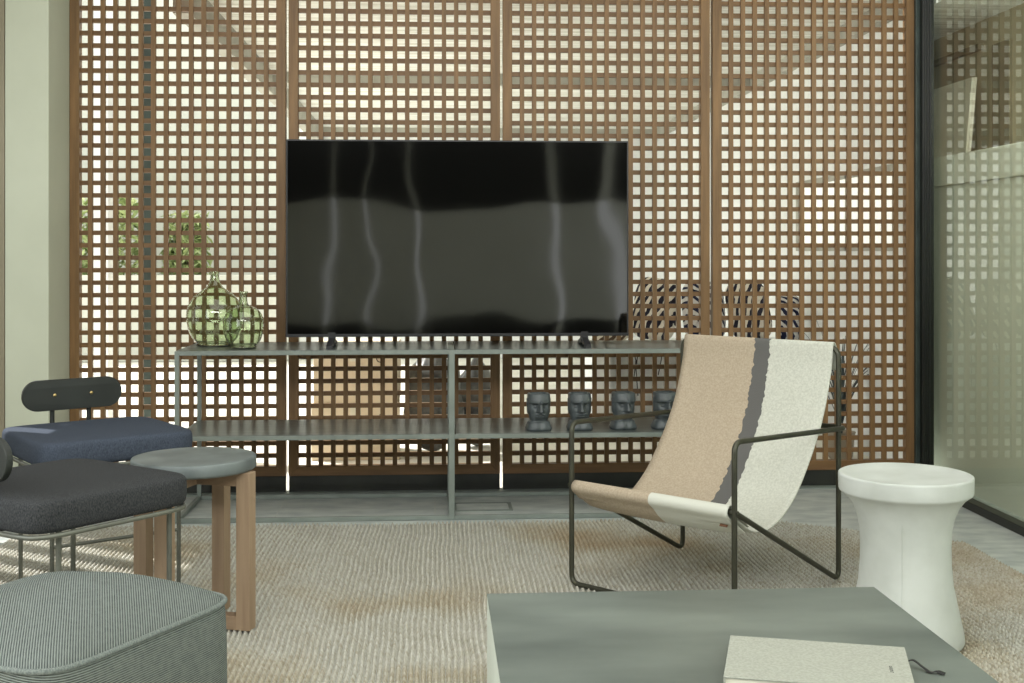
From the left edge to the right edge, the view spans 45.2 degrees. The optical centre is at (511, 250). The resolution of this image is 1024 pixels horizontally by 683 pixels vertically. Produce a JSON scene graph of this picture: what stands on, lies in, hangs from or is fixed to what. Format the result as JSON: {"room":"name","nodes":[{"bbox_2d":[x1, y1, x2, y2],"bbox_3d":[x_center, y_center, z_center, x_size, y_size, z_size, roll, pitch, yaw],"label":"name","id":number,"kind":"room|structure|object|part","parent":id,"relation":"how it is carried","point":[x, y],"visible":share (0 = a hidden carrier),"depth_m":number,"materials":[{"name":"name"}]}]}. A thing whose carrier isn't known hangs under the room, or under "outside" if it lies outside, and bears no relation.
{"room":"living room","nodes":[
{"label":"living room","id":0,"kind":"room"},
{"bbox_2d":[0,0,4,437],"bbox_3d":[-1.911,-0.330,1.268,0.345,2.660,7.170,0,0,-4],"label":"wall","id":1,"kind":"structure","parent":0,"point":[2,2],"depth_m":4.74,"materials":[{"name":"paint"}]},
{"bbox_2d":[5,0,68,466],"bbox_3d":[-1.878,-0.330,4.885,0.165,2.660,0.295,0,0,-4],"label":"wall pier","id":2,"kind":"object","parent":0,"point":[36,31],"visible":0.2,"depth_m":4.74,"materials":[{"name":"paint"}]},
{"bbox_2d":[82,275,288,361],"bbox_3d":[-4.352,0.610,11.100,4.700,0.780,0.100,0,0,-4],"label":"wall","id":3,"kind":"structure","parent":0,"point":[122,288],"depth_m":11.13,"materials":[{"name":"white paint"}]},
{"bbox_2d":[82,0,299,341],"bbox_3d":[-5.932,-1.100,12.729,7.750,4.200,0.150,0,0,-4],"label":"wall","id":4,"kind":"structure","parent":0,"point":[122,14],"depth_m":12.82,"materials":[{"name":"white paint"}]},
{"bbox_2d":[82,357,868,489],"bbox_3d":[-4.220,1.042,12.345,11.120,0.075,14.830,0,0,-4],"label":"ground","id":5,"kind":"structure","parent":0,"point":[564,360],"depth_m":8.11,"materials":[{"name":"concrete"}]},
{"bbox_2d":[93,0,112,416],"bbox_3d":[-2.083,-0.300,6.232,0.100,2.600,0.100,0,0,-4],"label":"trim","id":6,"kind":"structure","parent":5,"relation":"on","point":[96,14],"depth_m":6.18,"materials":[{"name":"paint"}]},
{"bbox_2d":[82,198,137,274],"bbox_3d":[-3.861,0.226,11.685,0.934,1.550,0.876,0,0,-4],"label":"shrub","id":7,"kind":"object","parent":5,"relation":"on","point":[122,213],"visible":0.17,"depth_m":11.58,"materials":[{"name":"green plant"}]},
{"bbox_2d":[144,0,150,416],"bbox_3d":[-1.806,-0.300,6.129,0.050,2.600,0.060,0,0,-4],"label":"trim","id":8,"kind":"structure","parent":5,"relation":"on","point":[147,15],"depth_m":6.10,"materials":[{"name":"metal"}]},
{"bbox_2d":[158,210,213,274],"bbox_3d":[-3.154,0.297,11.914,0.577,1.407,0.553,0,0,43],"label":"shrub","id":9,"kind":"object","parent":5,"relation":"on","point":[185,226],"visible":0.27,"depth_m":11.82,"materials":[{"name":"green plant"}]},
{"bbox_2d":[311,398,399,460],"bbox_3d":[-0.766,0.870,6.082,0.420,0.271,0.363,0,0,-5],"label":"armchair","id":10,"kind":"object","parent":5,"relation":"on","point":[314,411],"visible":0.22,"depth_m":5.90,"materials":[{"name":"fabric"}]},
{"bbox_2d":[313,338,400,402],"bbox_3d":[-0.760,0.589,6.083,0.400,0.291,0.343,0,0,-2],"label":"cushion","id":11,"kind":"object","parent":10,"relation":"on","point":[376,361],"visible":0.28,"depth_m":5.92,"materials":[{"name":"fabric"}]},
{"bbox_2d":[403,358,463,450],"bbox_3d":[-0.389,0.735,6.136,0.304,0.540,0.253,0,0,-4],"label":"chair","id":12,"kind":"object","parent":5,"relation":"on","point":[425,361],"visible":0.19,"depth_m":6.04,"materials":[{"name":"plastic"}]},
{"bbox_2d":[460,358,489,445],"bbox_3d":[-0.180,0.775,6.322,0.247,0.460,0.201,0,0,-4],"label":"chair","id":13,"kind":"object","parent":5,"relation":"on","point":[474,373],"visible":0.26,"depth_m":6.24,"materials":[{"name":"plastic"}]},
{"bbox_2d":[578,337,774,412],"bbox_3d":[1.019,0.755,6.927,1.240,0.500,0.500,0,0,-4],"label":"bench","id":14,"kind":"object","parent":5,"relation":"on","point":[588,360],"visible":0.07,"depth_m":7.08,"materials":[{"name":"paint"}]},
{"bbox_3d":[0.470,0.785,6.893,0.100,0.440,0.440,0,0,-4],"label":"bench leg","id":15,"kind":"part","parent":14,"relation":"part of","materials":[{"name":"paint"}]},
{"bbox_2d":[597,336,627,339],"bbox_3d":[0.543,0.335,6.847,0.250,0.332,0.122,0,0,-10],"label":"striped cushion","id":16,"kind":"object","parent":14,"relation":"on","point":[598,337],"visible":0.06,"depth_m":6.80,"materials":[{"name":"fabric"}]},
{"bbox_3d":[1.007,0.785,7.127,1.000,0.440,0.040,0,0,-4],"label":"panel","id":17,"kind":"part","parent":14,"relation":"part of","materials":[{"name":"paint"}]},
{"bbox_2d":[633,277,675,339],"bbox_3d":[0.805,0.325,6.904,0.270,0.356,0.134,0,0,2],"label":"striped cushion","id":18,"kind":"object","parent":14,"relation":"on","point":[648,287],"visible":0.42,"depth_m":6.87,"materials":[{"name":"multicoloured fabric"}]},
{"bbox_2d":[681,281,725,335],"bbox_3d":[1.072,0.335,6.880,0.250,0.332,0.122,0,0,-10],"label":"striped cushion","id":19,"kind":"object","parent":14,"relation":"on","point":[684,299],"visible":0.26,"depth_m":6.85,"materials":[{"name":"multicoloured fabric"}]},
{"bbox_2d":[725,284,771,337],"bbox_3d":[1.334,0.335,6.937,0.260,0.334,0.131,0,0,-10],"label":"striped cushion","id":20,"kind":"object","parent":14,"relation":"on","point":[736,287],"visible":0.29,"depth_m":6.90,"materials":[{"name":"multicoloured fabric"}]},
{"bbox_2d":[781,296,798,338],"bbox_3d":[1.556,0.375,6.911,0.150,0.247,0.116,0,0,8],"label":"striped cushion","id":21,"kind":"object","parent":14,"relation":"on","point":[783,298],"visible":0.34,"depth_m":6.87,"materials":[{"name":"multicoloured fabric"}]},
{"bbox_2d":[804,320,868,458],"bbox_3d":[1.590,0.670,5.979,0.420,0.671,0.181,0,0,15],"label":"plant","id":22,"kind":"object","parent":5,"relation":"on","point":[843,394],"visible":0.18,"depth_m":5.94,"materials":[{"name":"green plant"}]},
{"bbox_3d":[1.591,0.940,5.961,0.148,0.130,0.148,0,0,-4],"label":"pot","id":23,"kind":"part","parent":22,"relation":"part of","materials":[{"name":"ceramic"}]},
{"bbox_2d":[300,129,657,357],"bbox_3d":[-0.248,-0.350,11.557,3.450,2.700,0.100,0,0,-4],"label":"wall","id":24,"kind":"structure","parent":0,"point":[636,142],"depth_m":11.60,"materials":[{"name":"paint"}]},
{"bbox_2d":[0,488,1023,682],"bbox_3d":[0.407,1.030,1.508,5.000,0.060,7.360,0,0,-4],"label":"floor","id":25,"kind":"structure","parent":0,"point":[817,507],"depth_m":4.70,"materials":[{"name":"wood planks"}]},
{"bbox_2d":[174,340,681,523],"bbox_3d":[-0.238,0.683,4.792,2.030,0.632,0.445,0,0,-4],"label":"console","id":26,"kind":"object","parent":25,"relation":"on","point":[434,428],"visible":0.62,"depth_m":4.62,"materials":[{"name":"metal"}]},
{"bbox_2d":[186,271,238,346],"bbox_3d":[-1.152,0.223,4.767,0.216,0.288,0.216,0,0,-4],"label":"glass bottle","id":27,"kind":"object","parent":26,"relation":"on","point":[206,311],"visible":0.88,"depth_m":4.69,"materials":[{"name":"green glass"}]},
{"bbox_2d":[223,291,263,348],"bbox_3d":[-1.014,0.260,4.646,0.152,0.214,0.152,0,0,-4],"label":"glass bottle","id":28,"kind":"object","parent":26,"relation":"on","point":[243,324],"visible":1,"depth_m":4.59,"materials":[{"name":"green glass"}]},
{"bbox_2d":[181,341,448,350],"bbox_3d":[-0.742,0.373,4.760,0.988,0.013,0.413,0,0,-4],"label":"shelf","id":29,"kind":"object","parent":26,"relation":"attached to","point":[408,345],"depth_m":4.68,"materials":[{"name":"grey metal"}]},
{"bbox_2d":[189,419,448,435],"bbox_3d":[-0.742,0.688,4.760,0.988,0.013,0.413,0,0,-4],"label":"shelf","id":30,"kind":"object","parent":26,"relation":"attached to","point":[316,427],"depth_m":4.75,"materials":[{"name":"grey metal"}]},
{"bbox_2d":[286,139,628,348],"bbox_3d":[-0.206,-0.030,4.741,1.318,0.794,0.230,0,0,-4],"label":"television","id":31,"kind":"object","parent":26,"relation":"on","point":[385,238],"visible":1,"depth_m":4.74,"materials":[{"name":"plastic"}]},
{"bbox_2d":[525,392,551,431],"bbox_3d":[0.103,0.611,4.668,0.100,0.141,0.116,0,0,-9],"label":"head sculpture","id":32,"kind":"object","parent":26,"relation":"on","point":[538,403],"visible":1,"depth_m":4.64,"materials":[{"name":"stone"}]},
{"bbox_2d":[455,417,663,433],"bbox_3d":[0.271,0.688,4.824,0.988,0.013,0.413,0,0,-4],"label":"shelf","id":33,"kind":"object","parent":26,"relation":"attached to","point":[462,425],"depth_m":4.75,"materials":[{"name":"grey metal"}]},
{"bbox_2d":[454,340,681,349],"bbox_3d":[0.271,0.373,4.824,0.988,0.013,0.413,0,0,-4],"label":"shelf","id":34,"kind":"object","parent":26,"relation":"attached to","point":[626,344],"depth_m":4.78,"materials":[{"name":"grey metal"}]},
{"bbox_2d":[566,392,592,430],"bbox_3d":[0.259,0.611,4.678,0.100,0.141,0.116,0,0,-6],"label":"head sculpture","id":35,"kind":"object","parent":26,"relation":"on","point":[579,403],"visible":0.9,"depth_m":4.65,"materials":[{"name":"stone"}]},
{"bbox_2d":[609,391,636,430],"bbox_3d":[0.429,0.611,4.701,0.100,0.141,0.116,0,0,-16],"label":"head sculpture","id":36,"kind":"object","parent":26,"relation":"on","point":[623,402],"visible":0.88,"depth_m":4.67,"materials":[{"name":"stone"}]},
{"bbox_2d":[651,391,675,429],"bbox_3d":[0.588,0.611,4.711,0.100,0.141,0.116,0,0,-12],"label":"head sculpture","id":37,"kind":"object","parent":26,"relation":"on","point":[662,400],"visible":0.62,"depth_m":4.68,"materials":[{"name":"stone"}]},
{"bbox_2d":[455,502,512,511],"bbox_3d":[-0.115,0.998,4.802,0.230,0.004,0.150,0,0,-4],"label":"box","id":38,"kind":"object","parent":25,"relation":"on","point":[470,506],"visible":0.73,"depth_m":4.80,"materials":[{"name":"metal"}]},
{"bbox_3d":[-0.115,0.999,4.802,0.196,0.002,0.116,0,0,-4],"label":"lid","id":39,"kind":"part","parent":38,"relation":"part of","materials":[{"name":"stone"}]},
{"bbox_2d":[0,518,1023,682],"bbox_3d":[-0.006,0.992,2.761,3.266,0.018,3.513,0,0,-4],"label":"jute rug","id":40,"kind":"object","parent":25,"relation":"on","point":[430,603],"visible":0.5,"depth_m":3.75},
{"bbox_2d":[0,437,186,580],"bbox_3d":[-1.052,0.691,2.819,0.454,0.597,0.463,0,0,35],"label":"chair","id":41,"kind":"object","parent":40,"relation":"on","point":[57,496],"visible":0.99,"depth_m":2.70,"materials":[{"name":"fabric"}]},
{"bbox_3d":[-1.171,0.440,2.650,0.304,0.094,0.017,0,0,35],"label":"backrest","id":42,"kind":"part","parent":41,"relation":"part of","materials":[{"name":"paint"}]},
{"bbox_3d":[-0.967,0.792,2.624,0.012,0.394,0.012,0,0,35],"label":"leg","id":43,"kind":"part","parent":41,"relation":"part of","materials":[{"name":"metal"}]},
{"bbox_3d":[-1.097,0.792,3.074,0.012,0.394,0.012,0,0,35],"label":"leg","id":44,"kind":"part","parent":41,"relation":"part of","materials":[{"name":"grey metal"}]},
{"bbox_2d":[0,458,186,533],"bbox_3d":[-1.045,0.554,2.830,0.454,0.074,0.436,0,0,35],"label":"seat cushion","id":45,"kind":"object","parent":41,"relation":"on","point":[57,496],"depth_m":2.71,"materials":[{"name":"grey fabric"}]},
{"bbox_3d":[-0.798,0.792,2.866,0.012,0.394,0.012,0,0,35],"label":"leg","id":46,"kind":"part","parent":41,"relation":"part of","materials":[{"name":"metal"}]},
{"bbox_2d":[2,376,192,582],"bbox_3d":[-1.233,0.693,3.641,0.454,0.597,0.463,0,0,-38],"label":"chair","id":47,"kind":"object","parent":40,"relation":"on","point":[118,439],"visible":0.67,"depth_m":3.58,"materials":[{"name":"blue fabric"}]},
{"bbox_3d":[-1.446,0.794,3.619,0.012,0.394,0.012,0,0,-38],"label":"leg","id":48,"kind":"part","parent":47,"relation":"part of","materials":[{"name":"metal"}]},
{"bbox_3d":[-1.266,0.794,3.385,0.012,0.394,0.012,0,0,-38],"label":"leg","id":49,"kind":"part","parent":47,"relation":"part of","materials":[{"name":"metal"}]},
{"bbox_3d":[-1.390,0.504,3.753,0.014,0.205,0.095,0,0,-38],"label":"post","id":50,"kind":"part","parent":47,"relation":"part of","materials":[{"name":"metal"}]},
{"bbox_3d":[-1.360,0.442,3.805,0.304,0.094,0.017,0,0,-38],"label":"backrest","id":51,"kind":"part","parent":47,"relation":"part of","materials":[{"name":"paint"}]},
{"bbox_3d":[-1.301,0.504,3.821,0.014,0.205,0.095,0,0,-38],"label":"post","id":52,"kind":"part","parent":47,"relation":"part of","materials":[{"name":"metal"}]},
{"bbox_2d":[2,416,192,463],"bbox_3d":[-1.225,0.556,3.631,0.454,0.074,0.436,0,0,-38],"label":"seat cushion","id":53,"kind":"object","parent":47,"relation":"on","point":[118,439],"depth_m":3.50,"materials":[{"name":"blue fabric"}]},
{"bbox_3d":[-0.977,0.794,3.607,0.012,0.394,0.012,0,0,-38],"label":"leg","id":54,"kind":"part","parent":47,"relation":"part of","materials":[{"name":"metal"}]},
{"bbox_2d":[0,571,227,682],"bbox_3d":[-0.788,0.781,2.105,0.458,0.416,0.472,0,0,24],"label":"pouf","id":55,"kind":"object","parent":40,"relation":"on","point":[58,626],"visible":1,"depth_m":2.03,"materials":[{"name":"fabric"}]},
{"bbox_2d":[130,447,255,630],"bbox_3d":[-0.842,0.766,3.259,0.332,0.446,0.332,0,0,-4],"label":"side table","id":56,"kind":"object","parent":40,"relation":"on","point":[222,468],"visible":0.62,"depth_m":3.21,"materials":[{"name":"grey stone"}]},
{"bbox_3d":[-0.988,0.784,3.296,0.038,0.411,0.038,0,0,14],"label":"leg","id":57,"kind":"part","parent":56,"relation":"part of","materials":[{"name":"brown wood"}]},
{"bbox_3d":[-0.880,0.784,3.114,0.038,0.411,0.038,0,0,14],"label":"leg","id":58,"kind":"part","parent":56,"relation":"part of","materials":[{"name":"brown wood"}]},
{"bbox_3d":[-0.861,0.597,3.186,0.036,0.036,0.112,0,0,14],"label":"rail","id":59,"kind":"part","parent":56,"relation":"part of","materials":[{"name":"brown wood"}]},
{"bbox_3d":[-0.842,0.597,3.259,0.262,0.036,0.036,0,0,14],"label":"rail","id":60,"kind":"part","parent":56,"relation":"part of","materials":[{"name":"brown wood"}]},
{"bbox_3d":[-0.805,0.784,3.404,0.038,0.411,0.038,0,0,14],"label":"leg","id":61,"kind":"part","parent":56,"relation":"part of","materials":[{"name":"brown wood"}]},
{"bbox_3d":[-0.842,0.972,3.259,0.262,0.036,0.036,0,0,14],"label":"floor rail","id":62,"kind":"part","parent":56,"relation":"part of","materials":[{"name":"brown wood"}]},
{"bbox_3d":[-0.697,0.784,3.221,0.038,0.411,0.038,0,0,14],"label":"leg","id":63,"kind":"part","parent":56,"relation":"part of","materials":[{"name":"brown wood"}]},
{"bbox_2d":[568,334,844,591],"bbox_3d":[0.582,0.632,3.669,0.608,0.718,0.620,0,0,43],"label":"lounge chair","id":64,"kind":"object","parent":40,"relation":"on","point":[733,453],"visible":0.98,"depth_m":3.74,"materials":[{"name":"fabric"}]},
{"bbox_2d":[487,587,998,682],"bbox_3d":[0.368,0.834,2.047,0.784,0.308,0.840,0,0,-4],"label":"coffee table","id":65,"kind":"object","parent":40,"relation":"on","point":[664,636],"visible":0.88,"depth_m":2.21,"materials":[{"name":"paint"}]},
{"bbox_2d":[723,635,945,682],"bbox_3d":[0.516,0.667,1.955,0.344,0.026,0.208,0,0,13],"label":"book","id":66,"kind":"object","parent":65,"relation":"on","point":[749,659],"visible":1,"depth_m":1.96,"materials":[{"name":"paper"}]},
{"bbox_2d":[838,462,974,651],"bbox_3d":[0.997,0.776,3.118,0.330,0.426,0.330,0,0,-26],"label":"side table","id":67,"kind":"object","parent":40,"relation":"on","point":[907,513],"visible":0.83,"depth_m":3.02,"materials":[{"name":"white ceramic"}]},
{"bbox_2d":[208,0,880,128],"bbox_3d":[0.006,-1.155,8.465,3.170,0.030,6.296,0,0,-4],"label":"ceiling","id":68,"kind":"structure","parent":0,"point":[222,3],"depth_m":6.92,"materials":[{"name":"white paint"}]},
{"bbox_2d":[658,21,902,457],"bbox_3d":[1.571,-0.350,8.680,0.015,2.700,6.870,0,0,-4],"label":"wall","id":69,"kind":"structure","parent":0,"point":[807,71],"depth_m":6.94,"materials":[{"name":"paint"}]},
{"bbox_2d":[187,485,835,495],"bbox_3d":[-0.049,0.997,5.130,3.517,0.006,0.075,0,0,-4],"label":"trim","id":70,"kind":"structure","parent":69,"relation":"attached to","point":[812,486],"depth_m":5.08,"materials":[{"name":"metal"}]},
{"bbox_2d":[69,0,286,492],"bbox_3d":[-1.368,-0.302,5.055,0.872,2.596,0.042,0,0,-4],"label":"lattice screen","id":71,"kind":"object","parent":70,"relation":"on","point":[269,478],"visible":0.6,"depth_m":5.05,"materials":[{"name":"brown wood"}]},
{"bbox_3d":[-1.368,0.962,5.061,0.871,0.068,0.026,0,0,-4],"label":"kick plate","id":72,"kind":"part","parent":71,"relation":"part of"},
{"bbox_3d":[-1.368,0.907,5.055,0.870,0.040,0.042,0,0,-4],"label":"rail","id":73,"kind":"part","parent":71,"relation":"part of","materials":[{"name":"brown wood"}]},
{"bbox_2d":[289,0,499,491],"bbox_3d":[-0.486,-0.302,5.111,0.872,2.596,0.042,0,0,-4],"label":"lattice screen","id":74,"kind":"object","parent":70,"relation":"on","point":[419,475],"visible":0.69,"depth_m":5.10,"materials":[{"name":"brown wood"}]},
{"bbox_3d":[-0.486,0.962,5.117,0.871,0.068,0.026,0,0,-4],"label":"kick plate","id":75,"kind":"part","parent":74,"relation":"part of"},
{"bbox_3d":[-0.486,0.907,5.111,0.870,0.040,0.042,0,0,-4],"label":"rail","id":76,"kind":"part","parent":74,"relation":"part of","materials":[{"name":"brown wood"}]},
{"bbox_2d":[502,0,709,488],"bbox_3d":[0.396,-0.302,5.166,0.872,2.596,0.042,0,0,-4],"label":"lattice screen","id":77,"kind":"object","parent":70,"relation":"on","point":[546,474],"visible":0.58,"depth_m":5.16,"materials":[{"name":"brown wood"}]},
{"bbox_3d":[0.396,0.962,5.172,0.871,0.068,0.026,0,0,-4],"label":"kick plate","id":78,"kind":"part","parent":77,"relation":"part of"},
{"bbox_3d":[0.396,0.907,5.166,0.870,0.040,0.042,0,0,-4],"label":"rail","id":79,"kind":"part","parent":77,"relation":"part of","materials":[{"name":"brown wood"}]},
{"bbox_2d":[711,0,913,485],"bbox_3d":[1.278,-0.302,5.221,0.872,2.596,0.042,0,0,-4],"label":"lattice screen","id":80,"kind":"object","parent":70,"relation":"on","point":[822,471],"visible":0.66,"depth_m":5.21,"materials":[{"name":"brown wood"}]},
{"bbox_3d":[1.278,0.962,5.227,0.871,0.068,0.026,0,0,-4],"label":"kick plate","id":81,"kind":"part","parent":80,"relation":"part of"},
{"bbox_3d":[1.278,0.907,5.221,0.870,0.040,0.042,0,0,-4],"label":"rail","id":82,"kind":"part","parent":80,"relation":"part of","materials":[{"name":"brown wood"}]},
{"bbox_2d":[173,0,902,138],"bbox_3d":[-0.017,-1.100,8.440,3.220,0.200,6.350,0,0,-4],"label":"trim","id":83,"kind":"structure","parent":69,"relation":"attached to","point":[185,3],"depth_m":7.89,"materials":[{"name":"paint"}]},
{"bbox_2d":[796,164,892,250],"bbox_3d":[1.714,-0.200,6.395,0.025,0.400,1.550,0,0,-4],"label":"window","id":84,"kind":"structure","parent":69,"relation":"in","point":[807,191],"depth_m":6.30,"materials":[{"name":"glass"}]},
{"bbox_3d":[1.714,-0.200,6.395,0.006,0.340,1.470,0,0,-4],"label":"pane","id":85,"kind":"part","parent":84,"relation":"part of","materials":[{"name":"white glass"}]},
{"bbox_2d":[914,0,1023,536],"bbox_3d":[1.912,-0.330,2.687,0.088,2.660,5.125,0,0,-4],"label":"door frame","id":86,"kind":"structure","parent":69,"relation":"in","point":[923,9],"depth_m":5.18,"materials":[{"name":"black paint"}]},
{"bbox_2d":[934,176,1023,517],"bbox_3d":[2.002,0.360,5.636,0.300,1.280,7.000,0,0,-4],"label":"wall","id":87,"kind":"structure","parent":0,"point":[979,226],"depth_m":4.98,"materials":[{"name":"glass"}]},
{"bbox_2d":[934,142,1023,187],"bbox_3d":[1.992,-0.344,5.636,0.320,0.125,7.000,0,0,-4],"label":"trim","id":88,"kind":"structure","parent":87,"relation":"on","point":[1004,161],"depth_m":4.93,"materials":[{"name":"paint"}]},
{"bbox_2d":[934,77,976,157],"bbox_3d":[2.044,-0.598,6.059,0.056,0.376,1.004,0,0,-4],"label":"picture","id":89,"kind":"object","parent":88,"relation":"on","point":[954,104],"visible":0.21,"depth_m":5.71,"materials":[{"name":"paint"}]},
{"bbox_3d":[2.049,-0.598,6.060,0.045,0.376,1.004,0,0,-4],"label":"stretcher frame","id":90,"kind":"part","parent":89,"relation":"part of","materials":[{"name":"wood"}]},
{"bbox_2d":[934,3,1023,150],"bbox_3d":[2.201,-0.800,5.649,0.100,1.600,7.000,0,0,-4],"label":"wall","id":91,"kind":"structure","parent":0,"point":[1008,24],"depth_m":5.61,"materials":[{"name":"beige paint"}]},
{"bbox_2d":[934,44,984,67],"bbox_3d":[2.028,-0.932,7.371,0.030,0.025,3.540,0,0,-4],"label":"trim","id":92,"kind":"structure","parent":91,"relation":"attached to","point":[978,47],"depth_m":5.82,"materials":[{"name":"beige"}]},
{"bbox_2d":[992,39,1011,146],"bbox_3d":[2.161,-0.663,5.418,0.020,0.513,0.165,0,0,-4],"label":"trim","id":93,"kind":"structure","parent":91,"relation":"attached to","point":[1001,51],"depth_m":5.40,"materials":[{"name":"beige"}]},
{"bbox_2d":[934,0,1023,40],"bbox_3d":[1.907,-1.077,6.582,0.370,0.045,5.100,0,0,-4],"label":"ceiling","id":94,"kind":"structure","parent":0,"point":[950,16],"depth_m":5.44,"materials":[{"name":"white paint"}]}
]}

